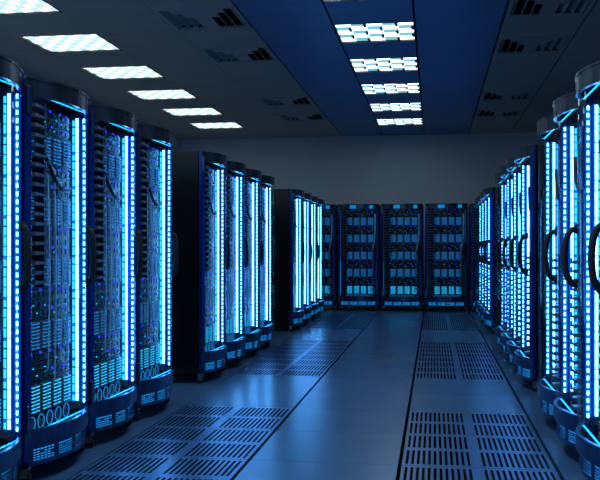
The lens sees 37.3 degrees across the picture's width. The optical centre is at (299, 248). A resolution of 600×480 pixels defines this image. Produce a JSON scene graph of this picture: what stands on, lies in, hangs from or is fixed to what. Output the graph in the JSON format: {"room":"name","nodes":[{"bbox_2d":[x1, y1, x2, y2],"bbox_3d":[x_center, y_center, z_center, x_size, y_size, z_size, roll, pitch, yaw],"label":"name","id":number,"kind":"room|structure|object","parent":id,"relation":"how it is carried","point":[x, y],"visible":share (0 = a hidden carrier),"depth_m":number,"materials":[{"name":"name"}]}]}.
{"room":"server room","nodes":[
{"label":"server room","id":0,"kind":"room"},
{"bbox_2d":[23,71,180,150],"bbox_3d":[-4.674,-0.662,9.527,0.200,4.675,23.450,0,0,9],"label":"wall","id":1,"kind":"structure","parent":0,"point":[176,141],"depth_m":20.60,"materials":[{"name":"paint"}]},
{"bbox_2d":[0,0,599,138],"bbox_3d":[0.735,-2.800,8.713,10.740,0.400,23.450,0,0,9],"label":"ceiling","id":2,"kind":"structure","parent":0,"point":[455,40],"depth_m":12.54,"materials":[{"name":"paint"}]},
{"bbox_2d":[0,0,62,15],"bbox_3d":[-3.169,-2.649,9.412,0.986,0.102,0.926,0,0,9],"label":"ceiling light","id":3,"kind":"object","parent":2,"relation":"attached to","point":[7,7],"visible":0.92,"depth_m":9.66,"materials":[{"name":"grey"}]},
{"bbox_2d":[20,34,121,52],"bbox_3d":[-2.886,-2.649,11.290,0.986,0.102,0.926,0,0,9],"label":"ceiling light","id":4,"kind":"object","parent":2,"relation":"attached to","point":[75,43],"visible":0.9,"depth_m":11.35,"materials":[{"name":"grey"}]},
{"bbox_2d":[81,65,164,79],"bbox_3d":[-2.603,-2.649,13.169,0.986,0.102,0.926,0,0,9],"label":"ceiling light","id":5,"kind":"object","parent":2,"relation":"attached to","point":[123,72],"visible":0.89,"depth_m":13.28,"materials":[{"name":"grey"}]},
{"bbox_2d":[126,89,197,100],"bbox_3d":[-2.320,-2.649,15.048,0.986,0.102,0.926,0,0,9],"label":"ceiling light","id":6,"kind":"object","parent":2,"relation":"attached to","point":[182,94],"visible":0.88,"depth_m":15.18,"materials":[{"name":"grey"}]},
{"bbox_2d":[128,90,194,98],"bbox_3d":[-2.320,-2.620,15.048,0.986,0.004,0.910,0,0,9],"label":"diffuser","id":7,"kind":"object","parent":6,"relation":"attached to","point":[147,94],"depth_m":15.09,"materials":[{"name":"grey"}]},
{"bbox_2d":[161,108,222,116],"bbox_3d":[-2.038,-2.649,16.927,0.986,0.102,0.926,0,0,9],"label":"ceiling light","id":8,"kind":"object","parent":2,"relation":"attached to","point":[183,111],"visible":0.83,"depth_m":17.07,"materials":[{"name":"grey"}]},
{"bbox_2d":[152,3,251,30],"bbox_3d":[-1.085,-2.701,10.059,0.916,0.218,0.926,0,0,9],"label":"ceiling vent","id":9,"kind":"object","parent":2,"relation":"in","point":[222,17],"visible":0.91,"depth_m":10.13,"materials":[{"name":"grey"}]},
{"bbox_2d":[188,122,243,128],"bbox_3d":[-1.755,-2.649,18.806,0.986,0.102,0.926,0,0,9],"label":"ceiling light","id":10,"kind":"object","parent":2,"relation":"attached to","point":[227,125],"visible":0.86,"depth_m":18.89,"materials":[{"name":"grey"}]},
{"bbox_2d":[191,123,242,127],"bbox_3d":[-1.755,-2.620,18.806,0.986,0.004,0.910,0,0,9],"label":"diffuser","id":11,"kind":"object","parent":10,"relation":"attached to","point":[198,125],"depth_m":18.88,"materials":[{"name":"grey"}]},
{"bbox_2d":[198,44,279,63],"bbox_3d":[-0.802,-2.701,11.937,0.916,0.218,0.926,0,0,9],"label":"ceiling vent","id":12,"kind":"object","parent":2,"relation":"in","point":[254,54],"visible":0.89,"depth_m":12.02,"materials":[{"name":"grey"}]},
{"bbox_2d":[256,96,315,106],"bbox_3d":[-0.236,-2.701,15.695,0.916,0.218,0.926,0,0,9],"label":"ceiling vent","id":13,"kind":"object","parent":2,"relation":"in","point":[303,100],"visible":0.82,"depth_m":15.80,"materials":[{"name":"grey"}]},
{"bbox_2d":[275,112,327,121],"bbox_3d":[0.047,-2.701,17.574,0.916,0.218,0.926,0,0,9],"label":"ceiling vent","id":14,"kind":"object","parent":2,"relation":"in","point":[309,116],"visible":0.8,"depth_m":17.69,"materials":[{"name":"grey"}]},
{"bbox_2d":[334,13,414,42],"bbox_3d":[0.916,-2.649,10.718,0.916,0.102,0.926,0,0,9],"label":"ceiling light","id":15,"kind":"object","parent":2,"relation":"attached to","point":[393,31],"visible":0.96,"depth_m":10.77,"materials":[{"name":"grey"}]},
{"bbox_2d":[335,22,413,41],"bbox_3d":[0.916,-2.611,10.718,0.916,0.019,0.910,0,0,9],"label":"diffuser","id":16,"kind":"object","parent":15,"relation":"attached to","point":[393,31],"depth_m":10.77,"materials":[{"name":"grey"}]},
{"bbox_2d":[349,50,417,72],"bbox_3d":[1.199,-2.649,12.597,0.916,0.102,0.926,0,0,9],"label":"ceiling light","id":17,"kind":"object","parent":2,"relation":"attached to","point":[405,63],"visible":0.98,"depth_m":12.64,"materials":[{"name":"grey"}]},
{"bbox_2d":[351,58,416,71],"bbox_3d":[1.199,-2.611,12.597,0.916,0.019,0.910,0,0,9],"label":"diffuser","id":18,"kind":"object","parent":17,"relation":"attached to","point":[374,64],"depth_m":12.64,"materials":[{"name":"grey"}]},
{"bbox_2d":[361,82,419,94],"bbox_3d":[1.482,-2.649,14.476,0.916,0.102,0.926,0,0,9],"label":"ceiling light","id":19,"kind":"object","parent":2,"relation":"attached to","point":[401,88],"visible":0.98,"depth_m":14.53,"materials":[{"name":"grey"}]},
{"bbox_2d":[369,97,421,111],"bbox_3d":[1.765,-2.649,16.355,0.916,0.102,0.926,0,0,9],"label":"ceiling light","id":20,"kind":"object","parent":2,"relation":"attached to","point":[389,107],"visible":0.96,"depth_m":16.48,"materials":[{"name":"grey"}]},
{"bbox_2d":[370,103,420,110],"bbox_3d":[1.765,-2.611,16.355,0.916,0.019,0.910,0,0,9],"label":"diffuser","id":21,"kind":"object","parent":20,"relation":"attached to","point":[389,106],"depth_m":16.38,"materials":[{"name":"grey"}]},
{"bbox_2d":[376,117,422,125],"bbox_3d":[2.047,-2.649,18.233,0.916,0.102,0.926,0,0,9],"label":"ceiling light","id":22,"kind":"object","parent":2,"relation":"attached to","point":[411,121],"visible":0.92,"depth_m":18.29,"materials":[{"name":"grey"}]},
{"bbox_2d":[474,99,524,116],"bbox_3d":[3.807,-2.701,17.008,0.891,0.218,0.926,0,0,9],"label":"ceiling vent","id":23,"kind":"object","parent":2,"relation":"in","point":[484,112],"visible":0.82,"depth_m":17.15,"materials":[{"name":"grey"}]},
{"bbox_2d":[479,79,536,101],"bbox_3d":[3.524,-2.701,15.129,0.891,0.218,0.926,0,0,9],"label":"ceiling vent","id":24,"kind":"object","parent":2,"relation":"in","point":[497,95],"visible":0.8,"depth_m":15.25,"materials":[{"name":"grey"}]},
{"bbox_2d":[494,21,572,54],"bbox_3d":[2.958,-2.701,11.371,0.891,0.218,0.926,0,0,9],"label":"ceiling vent","id":25,"kind":"object","parent":2,"relation":"in","point":[544,44],"visible":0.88,"depth_m":11.46,"materials":[{"name":"grey"}]},
{"bbox_2d":[505,0,596,18],"bbox_3d":[2.676,-2.701,9.492,0.891,0.218,0.926,0,0,9],"label":"ceiling vent","id":26,"kind":"object","parent":2,"relation":"in","point":[514,8],"visible":0.96,"depth_m":9.77,"materials":[{"name":"grey"}]},
{"bbox_2d":[18,305,587,479],"bbox_3d":[0.735,1.475,8.713,10.740,0.400,23.450,0,0,9],"label":"floor","id":27,"kind":"structure","parent":0,"point":[351,422],"depth_m":7.44,"materials":[{"name":"tile"}]},
{"bbox_2d":[0,54,31,479],"bbox_3d":[-1.972,0.173,4.352,1.124,2.203,0.866,0,0,9],"label":"rack","id":28,"kind":"object","parent":27,"relation":"on","point":[11,225],"visible":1,"depth_m":4.67,"materials":[{"name":"black metal"}]},
{"bbox_2d":[0,461,17,479],"bbox_3d":[-1.504,1.121,4.282,0.130,0.108,0.854,0,0,9],"label":"vent grille","id":29,"kind":"object","parent":28,"relation":"attached to","point":[10,471],"depth_m":4.42,"materials":[{"name":"blue metal"}]},
{"bbox_2d":[17,75,95,479],"bbox_3d":[-1.838,0.173,5.242,1.124,2.203,0.866,0,0,9],"label":"rack","id":30,"kind":"object","parent":27,"relation":"on","point":[54,407],"visible":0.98,"depth_m":5.23,"materials":[{"name":"black metal"}]},
{"bbox_2d":[31,287,66,313],"bbox_3d":[-1.463,0.302,5.213,0.006,0.149,0.543,0,0,9],"label":"indicator light","id":31,"kind":"object","parent":30,"relation":"on","point":[46,300],"depth_m":5.20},
{"bbox_2d":[31,345,68,376],"bbox_3d":[-1.463,0.657,5.213,0.006,0.149,0.543,0,0,9],"label":"indicator light","id":32,"kind":"object","parent":30,"relation":"on","point":[48,360],"depth_m":5.22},
{"bbox_2d":[32,402,68,428],"bbox_3d":[-1.509,0.985,5.223,0.091,0.100,0.590,0,0,9],"label":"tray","id":33,"kind":"object","parent":30,"relation":"on","point":[47,415],"depth_m":5.22,"materials":[{"name":"blue metal"}]},
{"bbox_2d":[31,371,70,415],"bbox_3d":[-1.508,0.846,5.223,0.093,0.182,0.590,0,0,9],"label":"server","id":34,"kind":"object","parent":30,"relation":"attached to","point":[50,392],"depth_m":5.22,"materials":[{"name":"metal"}]},
{"bbox_2d":[31,314,70,352],"bbox_3d":[-1.508,0.491,5.223,0.093,0.182,0.590,0,0,9],"label":"server","id":35,"kind":"object","parent":30,"relation":"attached to","point":[50,333],"depth_m":5.19,"materials":[{"name":"metal"}]},
{"bbox_2d":[31,256,70,289],"bbox_3d":[-1.508,0.136,5.223,0.093,0.182,0.590,0,0,9],"label":"shelf","id":36,"kind":"object","parent":30,"relation":"attached to","point":[63,269],"depth_m":5.28,"materials":[{"name":"metal"}]},
{"bbox_2d":[28,428,84,466],"bbox_3d":[-1.370,1.121,5.172,0.130,0.108,0.854,0,0,9],"label":"vent grille","id":37,"kind":"object","parent":30,"relation":"attached to","point":[57,447],"depth_m":4.98,"materials":[{"name":"blue metal"}]},
{"bbox_2d":[44,196,70,227],"bbox_3d":[-1.508,-0.219,5.223,0.093,0.182,0.590,0,0,9],"label":"shelf","id":38,"kind":"object","parent":30,"relation":"attached to","point":[58,207],"depth_m":5.30,"materials":[{"name":"metal"}]},
{"bbox_2d":[44,134,70,170],"bbox_3d":[-1.508,-0.574,5.223,0.093,0.182,0.590,0,0,9],"label":"shelf","id":39,"kind":"object","parent":30,"relation":"attached to","point":[57,150],"depth_m":5.32,"materials":[{"name":"metal"}]},
{"bbox_2d":[84,103,142,447],"bbox_3d":[-1.704,0.173,6.132,1.124,2.203,0.866,0,0,9],"label":"rack","id":40,"kind":"object","parent":27,"relation":"on","point":[111,132],"visible":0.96,"depth_m":6.12,"materials":[{"name":"black metal"}]},
{"bbox_2d":[95,381,119,400],"bbox_3d":[-1.375,0.985,6.113,0.091,0.100,0.590,0,0,9],"label":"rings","id":41,"kind":"object","parent":40,"relation":"on","point":[106,389],"depth_m":6.12,"materials":[{"name":"blue metal"}]},
{"bbox_2d":[94,354,120,389],"bbox_3d":[-1.374,0.846,6.113,0.093,0.182,0.590,0,0,9],"label":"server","id":42,"kind":"object","parent":40,"relation":"attached to","point":[107,369],"depth_m":6.12,"materials":[{"name":"metal"}]},
{"bbox_2d":[94,305,120,336],"bbox_3d":[-1.374,0.491,6.113,0.093,0.182,0.590,0,0,9],"label":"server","id":43,"kind":"object","parent":40,"relation":"attached to","point":[107,323],"depth_m":6.12,"materials":[{"name":"metal"}]},
{"bbox_2d":[94,255,120,282],"bbox_3d":[-1.374,0.136,6.113,0.093,0.182,0.590,0,0,9],"label":"shelf","id":44,"kind":"object","parent":40,"relation":"attached to","point":[113,262],"depth_m":6.20,"materials":[{"name":"metal"}]},
{"bbox_2d":[103,204,120,230],"bbox_3d":[-1.374,-0.219,6.113,0.093,0.182,0.590,0,0,9],"label":"shelf","id":45,"kind":"object","parent":40,"relation":"attached to","point":[113,212],"depth_m":6.21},
{"bbox_2d":[103,151,120,181],"bbox_3d":[-1.374,-0.574,6.113,0.093,0.182,0.590,0,0,9],"label":"shelf","id":46,"kind":"object","parent":40,"relation":"attached to","point":[112,165],"depth_m":6.24,"materials":[{"name":"metal"}]},
{"bbox_2d":[92,404,133,432],"bbox_3d":[-1.236,1.121,6.062,0.130,0.108,0.854,0,0,9],"label":"vent grille","id":47,"kind":"object","parent":40,"relation":"attached to","point":[119,415],"depth_m":5.86,"materials":[{"name":"blue metal"}]},
{"bbox_2d":[133,123,178,420],"bbox_3d":[-1.570,0.173,7.022,1.124,2.203,0.866,0,0,9],"label":"rack","id":48,"kind":"object","parent":27,"relation":"on","point":[154,144],"visible":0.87,"depth_m":7.05,"materials":[{"name":"black metal"}]},
{"bbox_2d":[141,365,158,379],"bbox_3d":[-1.241,0.985,7.003,0.091,0.100,0.590,0,0,9],"label":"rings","id":49,"kind":"object","parent":48,"relation":"on","point":[147,371],"depth_m":7.03,"materials":[{"name":"blue metal"}]},
{"bbox_2d":[140,341,159,370],"bbox_3d":[-1.240,0.846,7.003,0.093,0.182,0.590,0,0,9],"label":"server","id":50,"kind":"object","parent":48,"relation":"attached to","point":[149,353],"depth_m":7.02,"materials":[{"name":"metal"}]},
{"bbox_2d":[140,298,159,324],"bbox_3d":[-1.240,0.491,7.003,0.093,0.182,0.590,0,0,9],"label":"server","id":51,"kind":"object","parent":48,"relation":"attached to","point":[149,307],"depth_m":7.01,"materials":[{"name":"metal"}]},
{"bbox_2d":[140,254,159,278],"bbox_3d":[-1.240,0.136,7.003,0.093,0.182,0.590,0,0,9],"label":"shelf","id":52,"kind":"object","parent":48,"relation":"attached to","point":[154,269],"depth_m":7.10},
{"bbox_2d":[138,385,170,407],"bbox_3d":[-1.102,1.121,6.952,0.130,0.108,0.854,0,0,9],"label":"vent grille","id":53,"kind":"object","parent":48,"relation":"attached to","point":[157,394],"depth_m":6.73,"materials":[{"name":"blue metal"}]},
{"bbox_2d":[69,405,292,479],"bbox_3d":[-0.688,1.290,5.891,0.883,0.030,2.651,0,0,9],"label":"grille","id":54,"kind":"object","parent":27,"relation":"in","point":[244,444],"depth_m":5.75,"materials":[{"name":"metal"}]},
{"bbox_2d":[171,150,229,383],"bbox_3d":[-1.292,0.173,8.871,1.124,2.203,0.866,0,0,9],"label":"rack","id":55,"kind":"object","parent":27,"relation":"on","point":[198,347],"visible":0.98,"depth_m":8.42,"materials":[{"name":"black metal"}]},
{"bbox_2d":[205,341,213,351],"bbox_3d":[-0.962,0.985,8.852,0.091,0.100,0.590,0,0,9],"label":"tray","id":56,"kind":"object","parent":55,"relation":"on","point":[209,345],"depth_m":8.93,"materials":[{"name":"blue metal"}]},
{"bbox_2d":[199,357,224,373],"bbox_3d":[-0.824,1.121,8.801,0.130,0.108,0.854,0,0,9],"label":"vent grille","id":57,"kind":"object","parent":55,"relation":"attached to","point":[217,363],"depth_m":8.53,"materials":[{"name":"blue metal"}]},
{"bbox_2d":[223,161,247,370],"bbox_3d":[-1.158,0.173,9.761,1.124,2.203,0.866,0,0,9],"label":"rack","id":58,"kind":"object","parent":27,"relation":"on","point":[234,338],"visible":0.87,"depth_m":9.88,"materials":[{"name":"black metal"}]},
{"bbox_2d":[227,333,233,341],"bbox_3d":[-0.828,0.985,9.742,0.091,0.100,0.590,0,0,9],"label":"tray","id":59,"kind":"object","parent":58,"relation":"on","point":[230,336],"depth_m":9.85,"materials":[{"name":"blue metal"}]},
{"bbox_2d":[225,347,243,360],"bbox_3d":[-0.690,1.121,9.691,0.130,0.108,0.854,0,0,9],"label":"vent grille","id":60,"kind":"object","parent":58,"relation":"attached to","point":[233,353],"depth_m":9.46,"materials":[{"name":"blue metal"}]},
{"bbox_2d":[241,168,262,359],"bbox_3d":[-1.024,0.173,10.651,1.124,2.203,0.866,0,0,9],"label":"rack","id":61,"kind":"object","parent":27,"relation":"on","point":[252,177],"visible":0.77,"depth_m":10.82,"materials":[{"name":"black metal"}]},
{"bbox_2d":[244,339,259,350],"bbox_3d":[-0.556,1.121,10.581,0.130,0.108,0.854,0,0,9],"label":"vent grille","id":62,"kind":"object","parent":61,"relation":"attached to","point":[252,344],"depth_m":10.36,"materials":[{"name":"blue metal"}]},
{"bbox_2d":[257,175,275,350],"bbox_3d":[-0.890,0.173,11.541,1.124,2.203,0.866,0,0,9],"label":"rack","id":63,"kind":"object","parent":27,"relation":"on","point":[267,327],"visible":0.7,"depth_m":11.75,"materials":[{"name":"black metal"}]},
{"bbox_2d":[260,332,272,342],"bbox_3d":[-0.422,1.121,11.471,0.130,0.108,0.854,0,0,9],"label":"vent grille","id":64,"kind":"object","parent":63,"relation":"attached to","point":[265,336],"depth_m":11.27,"materials":[{"name":"blue metal"}]},
{"bbox_2d":[271,189,304,331],"bbox_3d":[-0.492,0.173,14.181,1.124,2.203,0.866,0,0,9],"label":"rack","id":65,"kind":"object","parent":27,"relation":"on","point":[286,309],"visible":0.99,"depth_m":13.73,"materials":[{"name":"black metal"}]},
{"bbox_2d":[292,317,302,324],"bbox_3d":[-0.024,1.121,14.111,0.130,0.108,0.854,0,0,9],"label":"vent grille","id":66,"kind":"object","parent":65,"relation":"attached to","point":[295,320],"depth_m":13.86,"materials":[{"name":"blue metal"}]},
{"bbox_2d":[235,340,352,378],"bbox_3d":[0.037,1.290,10.704,0.883,0.030,3.536,0,0,9],"label":"grille","id":67,"kind":"object","parent":27,"relation":"in","point":[253,369],"depth_m":10.27,"materials":[{"name":"metal"}]},
{"bbox_2d":[300,193,311,325],"bbox_3d":[-0.358,0.173,15.071,1.124,2.203,0.866,0,0,9],"label":"rack","id":68,"kind":"object","parent":27,"relation":"on","point":[307,197],"visible":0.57,"depth_m":15.38,"materials":[{"name":"black metal"}]},
{"bbox_2d":[308,196,318,321],"bbox_3d":[-0.224,0.173,15.961,1.124,2.203,0.866,0,0,9],"label":"rack","id":69,"kind":"object","parent":27,"relation":"on","point":[315,200],"visible":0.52,"depth_m":16.27,"materials":[{"name":"black metal"}]},
{"bbox_2d":[315,199,324,316],"bbox_3d":[-0.090,0.173,16.851,1.124,2.203,0.866,0,0,9],"label":"rack","id":70,"kind":"object","parent":27,"relation":"on","point":[321,203],"visible":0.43,"depth_m":17.16,"materials":[{"name":"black metal"}]},
{"bbox_2d":[322,204,337,309],"bbox_3d":[0.385,0.173,19.012,0.866,2.203,1.125,0,0,9],"label":"rack","id":71,"kind":"object","parent":27,"relation":"on","point":[329,211],"visible":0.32,"depth_m":18.60,"materials":[{"name":"black metal"}]},
{"bbox_2d":[308,313,376,329],"bbox_3d":[0.827,1.290,15.954,0.883,0.030,3.536,0,0,9],"label":"floor vent","id":72,"kind":"object","parent":27,"relation":"in","point":[315,326],"depth_m":15.65,"materials":[{"name":"metal"}]},
{"bbox_2d":[338,204,380,310],"bbox_3d":[1.275,0.173,18.878,0.866,2.203,1.125,0,0,9],"label":"rack","id":73,"kind":"object","parent":27,"relation":"on","point":[359,225],"visible":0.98,"depth_m":18.50,"materials":[{"name":"black metal"}]},
{"bbox_2d":[339,300,376,305],"bbox_3d":[1.204,1.121,18.411,0.854,0.108,0.130,0,0,9],"label":"vent grille","id":74,"kind":"object","parent":73,"relation":"attached to","point":[341,302],"depth_m":18.36,"materials":[{"name":"blue metal"}]},
{"bbox_2d":[346,285,370,293],"bbox_3d":[1.256,0.846,18.548,0.590,0.182,0.093,0,0,9],"label":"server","id":75,"kind":"object","parent":73,"relation":"attached to","point":[350,289],"depth_m":18.51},
{"bbox_2d":[346,268,370,276],"bbox_3d":[1.256,0.491,18.548,0.590,0.182,0.093,0,0,9],"label":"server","id":76,"kind":"object","parent":73,"relation":"attached to","point":[350,272],"depth_m":18.51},
{"bbox_2d":[346,251,370,259],"bbox_3d":[1.256,0.136,18.548,0.590,0.182,0.093,0,0,9],"label":"server","id":77,"kind":"object","parent":73,"relation":"attached to","point":[351,255],"depth_m":18.51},
{"bbox_2d":[349,217,373,225],"bbox_3d":[1.256,-0.574,18.548,0.590,0.182,0.093,0,0,9],"label":"server","id":78,"kind":"object","parent":73,"relation":"attached to","point":[353,221],"depth_m":18.50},
{"bbox_2d":[349,234,374,242],"bbox_3d":[1.256,-0.219,18.548,0.590,0.182,0.093,0,0,9],"label":"server","id":79,"kind":"object","parent":73,"relation":"attached to","point":[353,238],"depth_m":18.50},
{"bbox_2d":[381,204,423,310],"bbox_3d":[2.165,0.173,18.744,0.866,2.203,1.125,0,0,9],"label":"rack","id":80,"kind":"object","parent":27,"relation":"on","point":[402,225],"visible":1,"depth_m":18.37,"materials":[{"name":"black metal"}]},
{"bbox_2d":[389,285,410,293],"bbox_3d":[2.146,0.846,18.414,0.590,0.182,0.093,0,0,9],"label":"shelf","id":81,"kind":"object","parent":80,"relation":"attached to","point":[393,289],"depth_m":18.37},
{"bbox_2d":[383,301,420,305],"bbox_3d":[2.095,1.121,18.277,0.854,0.108,0.130,0,0,9],"label":"vent grille","id":82,"kind":"object","parent":80,"relation":"attached to","point":[408,303],"depth_m":18.23,"materials":[{"name":"blue metal"}]},
{"bbox_2d":[389,268,414,276],"bbox_3d":[2.146,0.491,18.414,0.590,0.182,0.093,0,0,9],"label":"shelf","id":83,"kind":"object","parent":80,"relation":"attached to","point":[393,272],"depth_m":18.37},
{"bbox_2d":[389,251,414,259],"bbox_3d":[2.146,0.136,18.414,0.590,0.182,0.093,0,0,9],"label":"shelf","id":84,"kind":"object","parent":80,"relation":"attached to","point":[395,255],"depth_m":18.38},
{"bbox_2d":[389,294,417,296],"bbox_3d":[2.146,0.985,18.415,0.590,0.100,0.091,0,0,9],"label":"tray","id":85,"kind":"object","parent":80,"relation":"on","point":[394,295],"depth_m":18.39,"materials":[{"name":"blue metal"}]},
{"bbox_2d":[392,234,417,242],"bbox_3d":[2.146,-0.219,18.414,0.590,0.182,0.093,0,0,9],"label":"shelf","id":86,"kind":"object","parent":80,"relation":"attached to","point":[396,238],"depth_m":18.36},
{"bbox_2d":[392,217,417,225],"bbox_3d":[2.146,-0.574,18.414,0.590,0.182,0.093,0,0,9],"label":"shelf","id":87,"kind":"object","parent":80,"relation":"attached to","point":[396,221],"depth_m":18.36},
{"bbox_2d":[425,203,467,311],"bbox_3d":[3.055,0.173,18.610,0.866,2.203,1.125,0,0,9],"label":"rack","id":88,"kind":"object","parent":27,"relation":"on","point":[446,224],"visible":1,"depth_m":18.23,"materials":[{"name":"black metal"}]},
{"bbox_2d":[433,268,455,276],"bbox_3d":[3.035,0.491,18.280,0.590,0.182,0.093,0,0,9],"label":"shelf","id":89,"kind":"object","parent":88,"relation":"attached to","point":[437,272],"depth_m":18.24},
{"bbox_2d":[433,286,458,294],"bbox_3d":[3.035,0.846,18.280,0.590,0.182,0.093,0,0,9],"label":"shelf","id":90,"kind":"object","parent":88,"relation":"attached to","point":[437,290],"depth_m":18.24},
{"bbox_2d":[433,251,458,259],"bbox_3d":[3.035,0.136,18.280,0.590,0.182,0.093,0,0,9],"label":"shelf","id":91,"kind":"object","parent":88,"relation":"attached to","point":[439,255],"depth_m":18.24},
{"bbox_2d":[427,301,465,306],"bbox_3d":[2.984,1.121,18.143,0.854,0.108,0.130,0,0,9],"label":"vent grille","id":92,"kind":"object","parent":88,"relation":"attached to","point":[429,303],"depth_m":18.11,"materials":[{"name":"blue metal"}]},
{"bbox_2d":[436,234,461,242],"bbox_3d":[3.035,-0.219,18.280,0.590,0.182,0.093,0,0,9],"label":"shelf","id":93,"kind":"object","parent":88,"relation":"attached to","point":[440,238],"depth_m":18.23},
{"bbox_2d":[440,216,461,224],"bbox_3d":[3.035,-0.574,18.280,0.590,0.182,0.093,0,0,9],"label":"shelf","id":94,"kind":"object","parent":88,"relation":"attached to","point":[444,220],"depth_m":18.23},
{"bbox_2d":[422,314,478,330],"bbox_3d":[2.617,1.290,15.685,0.883,0.030,3.536,0,0,9],"label":"floor vent","id":95,"kind":"object","parent":27,"relation":"on","point":[424,327],"depth_m":15.44,"materials":[{"name":"metal"}]},
{"bbox_2d":[415,342,505,380],"bbox_3d":[1.826,1.290,10.434,0.883,0.030,3.536,0,0,9],"label":"floor vent","id":96,"kind":"object","parent":27,"relation":"on","point":[496,374],"depth_m":10.00,"materials":[{"name":"metal"}]},
{"bbox_2d":[468,203,478,311],"bbox_3d":[3.945,0.173,18.476,0.866,2.203,1.125,0,0,9],"label":"rack","id":97,"kind":"object","parent":27,"relation":"on","point":[471,207],"visible":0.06,"depth_m":18.15,"materials":[{"name":"black metal"}]},
{"bbox_2d":[474,198,481,312],"bbox_3d":[3.782,0.173,16.369,1.125,2.203,0.866,0,0,9],"label":"rack","id":98,"kind":"object","parent":27,"relation":"on","point":[476,202],"visible":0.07,"depth_m":16.41,"materials":[{"name":"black metal"}]},
{"bbox_2d":[399,411,560,479],"bbox_3d":[1.102,1.290,5.621,0.883,0.030,2.651,0,0,9],"label":"floor vent","id":99,"kind":"object","parent":27,"relation":"on","point":[535,452],"depth_m":5.69,"materials":[{"name":"metal"}]},
{"bbox_2d":[477,195,484,316],"bbox_3d":[3.648,0.173,15.479,1.125,2.203,0.866,0,0,9],"label":"rack","id":100,"kind":"object","parent":27,"relation":"on","point":[478,196],"visible":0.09,"depth_m":15.28,"materials":[{"name":"black metal"}]},
{"bbox_2d":[479,192,487,320],"bbox_3d":[3.514,0.173,14.589,1.125,2.203,0.866,0,0,9],"label":"rack","id":101,"kind":"object","parent":27,"relation":"on","point":[480,193],"visible":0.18,"depth_m":14.59,"materials":[{"name":"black metal"}]},
{"bbox_2d":[482,187,500,333],"bbox_3d":[3.380,0.173,13.700,1.125,2.203,0.866,0,0,9],"label":"rack","id":102,"kind":"object","parent":27,"relation":"on","point":[492,316],"visible":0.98,"depth_m":13.34,"materials":[{"name":"black metal"}]},
{"bbox_2d":[484,319,491,326],"bbox_3d":[2.913,1.121,13.770,0.130,0.108,0.854,0,0,9],"label":"vent grille","id":103,"kind":"object","parent":102,"relation":"attached to","point":[487,322],"depth_m":13.52,"materials":[{"name":"blue metal"}]},
{"bbox_2d":[494,172,506,345],"bbox_3d":[2.963,0.173,10.931,1.125,2.203,0.866,0,0,9],"label":"rack","id":104,"kind":"object","parent":27,"relation":"on","point":[501,328],"visible":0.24,"depth_m":11.20,"materials":[{"name":"black metal"}]},
{"bbox_2d":[500,165,512,354],"bbox_3d":[2.829,0.173,10.041,1.125,2.203,0.866,0,0,9],"label":"rack","id":105,"kind":"object","parent":27,"relation":"on","point":[503,170],"visible":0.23,"depth_m":10.03,"materials":[{"name":"black metal"}]},
{"bbox_2d":[502,344,508,354],"bbox_3d":[2.362,1.121,10.111,0.130,0.108,0.854,0,0,9],"label":"vent grille","id":106,"kind":"object","parent":105,"relation":"attached to","point":[504,346],"depth_m":9.96,"materials":[{"name":"blue metal"}]},
{"bbox_2d":[506,157,520,365],"bbox_3d":[2.695,0.173,9.151,1.125,2.203,0.866,0,0,9],"label":"rack","id":107,"kind":"object","parent":27,"relation":"on","point":[510,162],"visible":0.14,"depth_m":9.25,"materials":[{"name":"black metal"}]},
{"bbox_2d":[508,353,515,365],"bbox_3d":[2.228,1.121,9.221,0.130,0.108,0.854,0,0,9],"label":"vent grille","id":108,"kind":"object","parent":107,"relation":"attached to","point":[511,355],"depth_m":9.07,"materials":[{"name":"blue metal"}]},
{"bbox_2d":[514,144,545,391],"bbox_3d":[2.561,0.173,8.261,1.125,2.203,0.866,0,0,9],"label":"rack","id":109,"kind":"object","parent":27,"relation":"on","point":[526,358],"visible":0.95,"depth_m":7.94,"materials":[{"name":"black metal"}]},
{"bbox_2d":[516,364,531,380],"bbox_3d":[2.094,1.121,8.331,0.130,0.108,0.854,0,0,9],"label":"vent grille","id":110,"kind":"object","parent":109,"relation":"attached to","point":[525,370],"depth_m":8.07,"materials":[{"name":"blue metal"}]},
{"bbox_2d":[536,115,570,418],"bbox_3d":[2.278,0.173,6.382,1.125,2.203,0.866,0,0,9],"label":"rack","id":111,"kind":"object","parent":27,"relation":"on","point":[546,125],"visible":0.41,"depth_m":6.53,"materials":[{"name":"black metal"}]},
{"bbox_2d":[540,398,553,418],"bbox_3d":[1.811,1.121,6.452,0.130,0.108,0.854,0,0,9],"label":"vent grille","id":112,"kind":"object","parent":111,"relation":"attached to","point":[546,404],"depth_m":6.27,"materials":[{"name":"blue metal"}]},
{"bbox_2d":[553,91,597,447],"bbox_3d":[2.144,0.173,5.492,1.125,2.203,0.866,0,0,9],"label":"rack","id":113,"kind":"object","parent":27,"relation":"on","point":[565,106],"visible":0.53,"depth_m":5.60,"materials":[{"name":"black metal"}]},
{"bbox_2d":[556,409,575,447],"bbox_3d":[1.677,1.121,5.562,0.130,0.108,0.854,0,0,9],"label":"vent grille","id":114,"kind":"object","parent":113,"relation":"attached to","point":[566,432],"depth_m":5.39,"materials":[{"name":"blue metal"}]},
{"bbox_2d":[575,61,599,479],"bbox_3d":[2.010,0.173,4.602,1.125,2.203,0.866,0,0,9],"label":"rack","id":115,"kind":"object","parent":27,"relation":"on","point":[587,79],"visible":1,"depth_m":5.03,"materials":[{"name":"black metal"}]},
{"bbox_2d":[579,437,599,479],"bbox_3d":[1.543,1.121,4.672,0.130,0.108,0.854,0,0,9],"label":"vent grille","id":116,"kind":"object","parent":115,"relation":"attached to","point":[589,466],"depth_m":4.55,"materials":[{"name":"blue metal"}]},
{"bbox_2d":[181,119,544,321],"bbox_3d":[2.496,-0.662,20.406,11.140,4.675,0.200,0,0,9],"label":"wall","id":117,"kind":"structure","parent":0,"point":[424,169],"depth_m":20.40,"materials":[{"name":"paint"}]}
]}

